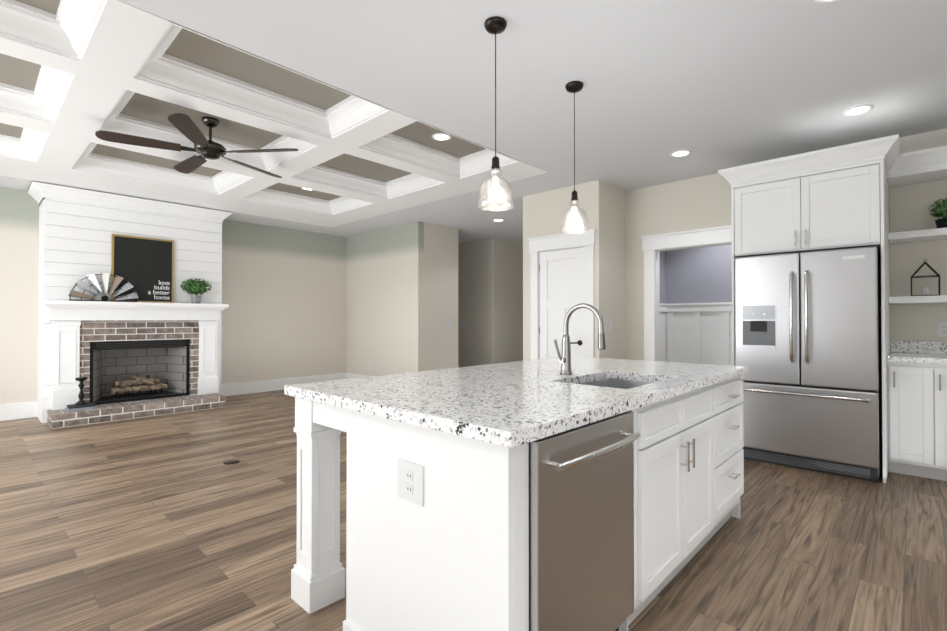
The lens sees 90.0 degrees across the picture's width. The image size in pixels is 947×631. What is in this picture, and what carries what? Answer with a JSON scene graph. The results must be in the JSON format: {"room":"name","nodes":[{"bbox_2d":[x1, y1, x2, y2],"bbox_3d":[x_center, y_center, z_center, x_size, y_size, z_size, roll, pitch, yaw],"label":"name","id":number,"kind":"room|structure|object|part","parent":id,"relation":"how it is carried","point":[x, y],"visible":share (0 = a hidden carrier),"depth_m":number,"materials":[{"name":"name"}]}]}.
{"room":"kitchen","nodes":[
{"label":"kitchen","id":0,"kind":"room"},
{"bbox_2d":[0,187,347,404],"bbox_3d":[-5.253,-0.136,6.127,0.150,2.780,8.350,0,-1,43],"label":"wall","id":1,"kind":"structure","parent":0,"point":[285,290],"depth_m":7.79,"materials":[{"name":"beige paint"}]},
{"bbox_2d":[0,401,36,420],"bbox_3d":[-6.712,1.143,4.433,0.022,0.190,3.900,0,-1,43],"label":"baseboard","id":2,"kind":"structure","parent":1,"relation":"attached to","point":[18,411],"depth_m":5.72,"materials":[{"name":"white wood"}]},
{"bbox_2d":[221,373,345,395],"bbox_3d":[-3.246,1.177,8.133,0.022,0.190,2.420,0,-1,43],"label":"baseboard","id":3,"kind":"structure","parent":1,"relation":"attached to","point":[240,388],"depth_m":7.94,"materials":[{"name":"white wood"}]},
{"bbox_2d":[344,221,423,375],"bbox_3d":[-1.612,-0.116,8.354,2.100,2.780,0.120,0,-1,43],"label":"wall","id":4,"kind":"structure","parent":0,"point":[382,301],"depth_m":8.18,"materials":[{"name":"beige paint"}]},
{"bbox_2d":[346,373,370,378],"bbox_3d":[-1.638,1.178,8.270,2.082,0.190,0.022,0,-1,43],"label":"baseboard","id":5,"kind":"structure","parent":4,"relation":"attached to","point":[348,375],"depth_m":8.82,"materials":[{"name":"white wood"}]},
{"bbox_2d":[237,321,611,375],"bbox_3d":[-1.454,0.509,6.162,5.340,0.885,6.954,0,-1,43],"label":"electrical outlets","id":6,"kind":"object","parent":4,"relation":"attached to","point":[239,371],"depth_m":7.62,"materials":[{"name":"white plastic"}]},
{"bbox_2d":[424,223,459,370],"bbox_3d":[-0.571,-0.119,8.017,0.120,2.780,0.770,0,-1,43],"label":"wall","id":7,"kind":"structure","parent":0,"point":[441,246],"depth_m":7.97,"materials":[{"name":"beige paint"}]},
{"bbox_2d":[0,390,946,630],"bbox_3d":[0.622,1.261,3.646,12.100,0.060,13.020,0,-1,43],"label":"floor","id":8,"kind":"structure","parent":0,"point":[169,522],"depth_m":2.57,"materials":[{"name":"brown wood"}]},
{"bbox_2d":[28,181,231,428],"bbox_3d":[-4.368,-0.127,6.230,0.998,2.764,2.142,0,-1,43],"label":"fireplace","id":9,"kind":"object","parent":8,"relation":"on","point":[131,360],"visible":0.88,"depth_m":6.02,"materials":[{"name":"white wood"}]},
{"bbox_2d":[66,402,96,411],"bbox_3d":[-4.597,1.069,5.551,0.180,0.055,0.262,0,-1,43],"label":"books","id":10,"kind":"object","parent":9,"relation":"on","point":[74,407],"visible":0.95,"depth_m":5.49,"materials":[{"name":"grey"}]},
{"bbox_2d":[75,377,87,404],"bbox_3d":[-4.598,0.885,5.552,0.116,0.310,0.114,0,-1,43],"label":"candlestick","id":11,"kind":"object","parent":10,"relation":"on","point":[81,395],"visible":1,"depth_m":5.53,"materials":[{"name":"black metal"}]},
{"bbox_2d":[68,273,137,301],"bbox_3d":[-4.557,-0.349,5.854,0.044,0.356,0.690,0,-1,43],"label":"windmill","id":12,"kind":"object","parent":9,"relation":"on","point":[93,281],"visible":0.98,"depth_m":5.85,"materials":[{"name":"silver metal"}]},
{"bbox_3d":[-4.494,-1.426,6.360,0.652,0.164,2.142,0,-1,43],"label":"crown","id":13,"kind":"part","parent":9,"relation":"part of","materials":[{"name":"white wood"}]},
{"bbox_2d":[111,234,173,302],"bbox_3d":[-4.314,-0.595,6.197,0.030,0.855,0.680,0,-1,43],"label":"sign","id":14,"kind":"object","parent":9,"relation":"on","point":[144,266],"visible":1,"depth_m":6.20,"materials":[{"name":"black"}]},
{"bbox_2d":[180,278,211,303],"bbox_3d":[-3.835,-0.342,6.552,0.183,0.356,0.396,0,-1,43],"label":"mantel plant","id":15,"kind":"object","parent":9,"relation":"on","point":[191,286],"visible":0.98,"depth_m":6.52,"materials":[{"name":"green plant"}]},
{"bbox_2d":[223,459,239,463],"bbox_3d":[-2.035,1.232,3.984,0.130,0.004,0.130,0,-1,43],"label":"electrical outlet box","id":16,"kind":"object","parent":8,"relation":"attached to","point":[235,461],"visible":1,"depth_m":3.98,"materials":[{"name":"brown metal"}]},
{"bbox_2d":[291,371,747,630],"bbox_3d":[0.451,0.782,2.422,1.285,0.875,2.247,0,-1,43],"label":"kitchen island","id":17,"kind":"object","parent":8,"relation":"on","point":[566,491],"depth_m":1.59,"materials":[{"name":"wood"}]},
{"bbox_3d":[-0.670,0.779,2.045,0.164,0.875,0.164,0,-1,43],"label":"post","id":18,"kind":"part","parent":17,"relation":"part of","materials":[{"name":"white wood"}]},
{"bbox_2d":[397,458,423,506],"bbox_3d":[-0.203,0.532,1.515,0.125,0.125,0.008,0,-1,43],"label":"outlet","id":19,"kind":"object","parent":17,"relation":"attached to","point":[410,471],"depth_m":1.51,"materials":[{"name":"white plastic"}]},
{"bbox_2d":[284,356,747,450],"bbox_3d":[0.424,0.332,2.456,1.250,0.053,2.300,0,-1,43],"label":"island countertop","id":20,"kind":"structure","parent":17,"relation":"on","point":[498,404],"depth_m":1.83,"materials":[{"name":"white stone"}]},
{"bbox_2d":[552,303,605,374],"bbox_3d":[0.536,0.121,2.388,0.256,0.367,0.114,0,-1,43],"label":"faucet","id":21,"kind":"object","parent":20,"relation":"on","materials":[{"name":"silver metal"}]},
{"bbox_2d":[581,378,654,388],"bbox_3d":[0.688,0.447,2.276,0.424,0.204,0.624,0,-1,43],"label":"sink","id":22,"kind":"object","parent":20,"relation":"in","point":[622,383],"depth_m":2.55,"materials":[{"name":"silver metal"}]},
{"bbox_2d":[529,410,640,630],"bbox_3d":[0.197,0.776,1.685,0.648,0.874,0.600,0,-1,43],"label":"dishwasher","id":23,"kind":"object","parent":17,"relation":"in","point":[581,474],"depth_m":1.46,"materials":[{"name":"silver metal"}]},
{"bbox_2d":[718,134,946,482],"bbox_3d":[3.971,-0.034,3.122,4.079,2.520,1.053,0,-1,43],"label":"cabinet","id":24,"kind":"object","parent":8,"relation":"on","point":[813,238],"visible":0.98,"depth_m":3.74,"materials":[{"name":"white wood"}]},
{"bbox_2d":[734,246,882,482],"bbox_3d":[2.887,0.363,4.076,0.944,1.745,0.968,0,-1,43],"label":"fridge","id":25,"kind":"object","parent":24,"relation":"in","point":[808,323],"depth_m":3.72,"materials":[{"name":"silver metal"}]},
{"bbox_2d":[911,259,939,295],"bbox_3d":[3.694,-0.313,3.872,0.173,0.309,0.138,0,-1,43],"label":"terrarium","id":26,"kind":"object","parent":24,"relation":"on","point":[925,291],"visible":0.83,"depth_m":3.85,"materials":[{"name":"black metal"}]},
{"bbox_2d":[928,198,946,227],"bbox_3d":[3.792,-0.817,3.810,0.188,0.256,0.196,0,-1,43],"label":"potted plant","id":27,"kind":"object","parent":24,"relation":"on","point":[938,211],"visible":1,"depth_m":3.79,"materials":[{"name":"green plant"}]},
{"bbox_2d":[887,361,922,476],"bbox_3d":[3.547,0.795,3.798,0.317,0.875,0.635,0,-1,43],"label":"base cabinet","id":28,"kind":"object","parent":8,"relation":"on","point":[917,407],"depth_m":3.62,"materials":[{"name":"white wood"}]},
{"bbox_2d":[887,353,946,364],"bbox_3d":[4.510,0.329,2.886,2.974,0.040,0.655,0,-1,43],"label":"countertop","id":29,"kind":"structure","parent":28,"relation":"on","point":[915,358],"depth_m":3.59,"materials":[{"name":"white stone"}]},
{"bbox_2d":[919,365,946,480],"bbox_3d":[3.784,0.793,3.576,0.564,0.875,0.635,0,-1,43],"label":"base cabinet","id":30,"kind":"object","parent":8,"relation":"on","point":[932,378],"depth_m":3.51,"materials":[{"name":"white wood"}]},
{"bbox_2d":[0,0,946,243],"bbox_3d":[0.622,-1.672,3.673,12.100,0.254,13.020,0,-1,43],"label":"ceiling","id":31,"kind":"structure","parent":0,"point":[357,104],"depth_m":3.38,"materials":[{"name":"white paint"}]},
{"bbox_2d":[95,113,298,177],"bbox_3d":[-2.352,-1.542,4.179,1.464,0.342,1.514,0,-1,43],"label":"ceiling fan","id":32,"kind":"object","parent":31,"relation":"hanging from","point":[189,129],"visible":1,"depth_m":4.01,"materials":[{"name":"brown metal"}]},
{"bbox_3d":[-2.301,-1.542,4.142,0.250,0.342,0.250,0,-1,43],"label":"motor","id":33,"kind":"part","parent":32,"relation":"part of","materials":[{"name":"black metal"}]},
{"bbox_2d":[432,133,451,140],"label":"recessed light","id":34,"kind":"object","parent":31,"relation":"in","point":[437,136],"depth_m":4.52,"materials":[{"name":"white"}]},
{"bbox_2d":[478,16,512,210],"bbox_3d":[0.118,-1.067,2.522,0.190,0.984,0.190,0,-1,43],"label":"pendant light","id":35,"kind":"object","parent":31,"relation":"hanging from","point":[494,25],"visible":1,"depth_m":2.50,"materials":[{"name":"glass"}]},
{"bbox_3d":[0.118,-0.679,2.519,0.190,0.208,0.190,0,-1,43],"label":"glass","id":36,"kind":"part","parent":35,"relation":"part of","materials":[{"name":"clear glass"}]},
{"bbox_3d":[0.118,-0.675,2.519,0.056,0.116,0.056,0,-1,43],"label":"bulb","id":37,"kind":"part","parent":35,"relation":"part of","materials":[{"name":"white glass"}]},
{"bbox_2d":[560,81,588,232],"bbox_3d":[0.680,-1.061,3.188,0.190,0.984,0.190,0,-1,43],"label":"pendant light","id":38,"kind":"object","parent":31,"relation":"hanging from","point":[574,87],"visible":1,"depth_m":3.17,"materials":[{"name":"glass"}]},
{"bbox_3d":[0.680,-0.673,3.185,0.190,0.208,0.190,0,-1,43],"label":"glass","id":39,"kind":"part","parent":38,"relation":"part of","materials":[{"name":"clear glass"}]},
{"bbox_3d":[0.680,-0.669,3.185,0.056,0.116,0.056,0,-1,43],"label":"bulb","id":40,"kind":"part","parent":38,"relation":"part of","materials":[{"name":"white glass"}]},
{"bbox_2d":[670,150,691,156],"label":"recessed light","id":41,"kind":"object","parent":31,"relation":"in","point":[679,153],"depth_m":4.50,"materials":[{"name":"white"}]},
{"bbox_2d":[814,0,838,3],"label":"recessed light","id":42,"kind":"object","parent":31,"relation":"in","point":[818,1],"depth_m":2.34,"materials":[{"name":"white"}]},
{"bbox_2d":[842,104,873,115],"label":"recessed light","id":43,"kind":"object","parent":31,"relation":"in","point":[858,110],"depth_m":3.56,"materials":[{"name":"white"}]},
{"bbox_2d":[460,239,487,366],"bbox_3d":[-0.079,-0.104,9.728,1.140,2.780,0.120,0,-1,43],"label":"wall","id":44,"kind":"structure","parent":0,"point":[473,255],"depth_m":9.56,"materials":[{"name":"beige paint"}]},
{"bbox_2d":[488,239,519,363],"bbox_3d":[1.250,-0.099,10.195,0.120,2.780,2.620,0,-1,43],"label":"wall","id":45,"kind":"structure","parent":0,"point":[503,256],"depth_m":9.42,"materials":[{"name":"beige paint"}]},
{"bbox_2d":[520,196,527,360],"bbox_3d":[2.299,-0.122,7.761,0.120,2.780,4.740,0,-1,43],"label":"wall","id":46,"kind":"structure","parent":0,"point":[523,247],"depth_m":6.06,"materials":[{"name":"beige paint"}]},
{"bbox_2d":[528,180,607,359],"bbox_3d":[1.114,-0.140,5.706,0.940,2.780,0.120,0,-1,43],"label":"wall","id":47,"kind":"structure","parent":0,"point":[546,210],"depth_m":5.49,"materials":[{"name":"beige paint"}]},
{"bbox_2d":[527,229,595,359],"bbox_3d":[1.078,0.137,5.709,0.940,2.225,0.160,0,-1,43],"label":"door frame","id":48,"kind":"structure","parent":47,"relation":"attached to","point":[569,240],"depth_m":5.66,"materials":[{"name":"white wood"}]},
{"bbox_2d":[539,247,584,358],"bbox_3d":[1.052,0.226,5.682,0.644,2.032,0.091,0,-1,43],"label":"door leaf","id":49,"kind":"structure","parent":47,"relation":"in","point":[562,283],"depth_m":5.70,"materials":[{"name":"white wood"}]},
{"bbox_3d":[1.026,0.180,5.684,0.606,1.640,0.059,0,-1,43],"label":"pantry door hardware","id":50,"kind":"part","parent":49,"relation":"part of","materials":[{"name":"white wood"}]},
{"bbox_2d":[608,217,615,358],"bbox_3d":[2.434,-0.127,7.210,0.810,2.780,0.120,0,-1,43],"label":"wall","id":51,"kind":"structure","parent":0,"point":[611,334],"depth_m":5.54,"materials":[{"name":"beige paint"}]},
{"bbox_2d":[659,251,665,303],"bbox_3d":[2.341,-0.134,6.324,0.005,2.780,1.138,0,-1,43],"label":"wall","id":52,"kind":"structure","parent":0,"point":[662,254],"depth_m":6.67,"materials":[{"name":"grey paint"}]},
{"bbox_2d":[660,303,667,361],"bbox_3d":[2.345,0.543,6.279,0.054,1.425,1.050,0,-1,43],"label":"trim","id":53,"kind":"structure","parent":52,"relation":"attached to","point":[663,307],"depth_m":6.64,"materials":[{"name":"white wood"}]},
{"bbox_2d":[666,244,731,303],"bbox_3d":[3.506,-0.137,6.095,2.020,2.780,0.120,0,-1,43],"label":"wall","id":54,"kind":"structure","parent":0,"point":[698,275],"depth_m":6.43,"materials":[{"name":"grey"}]},
{"bbox_2d":[668,302,731,365],"bbox_3d":[3.405,0.541,6.064,1.894,1.425,0.054,0,-1,43],"label":"trim","id":55,"kind":"structure","parent":54,"relation":"attached to","point":[699,333],"depth_m":6.39,"materials":[{"name":"white wood"}]},
{"bbox_2d":[612,129,946,359],"bbox_3d":[4.235,-0.158,3.706,6.590,2.780,0.150,0,-1,43],"label":"wall","id":56,"kind":"structure","parent":0,"point":[702,202],"depth_m":5.13,"materials":[{"name":"beige paint"}]},
{"bbox_2d":[640,225,731,360],"bbox_3d":[2.493,0.149,5.288,1.220,2.195,0.160,0,-1,43],"label":"trim","id":57,"kind":"structure","parent":56,"relation":"attached to","point":[652,245],"depth_m":5.57,"materials":[{"name":"white wood"}]},
{"bbox_2d":[891,341,946,352],"bbox_3d":[4.725,0.261,3.117,2.974,0.099,0.025,0,-1,43],"label":"backsplash","id":58,"kind":"structure","parent":56,"relation":"attached to","point":[896,346],"depth_m":4.00,"materials":[{"name":"white stone"}]},
{"bbox_2d":[938,322,946,335],"bbox_3d":[3.890,0.114,3.919,0.070,0.115,0.009,0,-1,43],"label":"electrical outlet","id":59,"kind":"object","parent":56,"relation":"attached to","point":[942,328],"visible":1,"depth_m":3.91,"materials":[{"name":"white plastic"}]}
]}

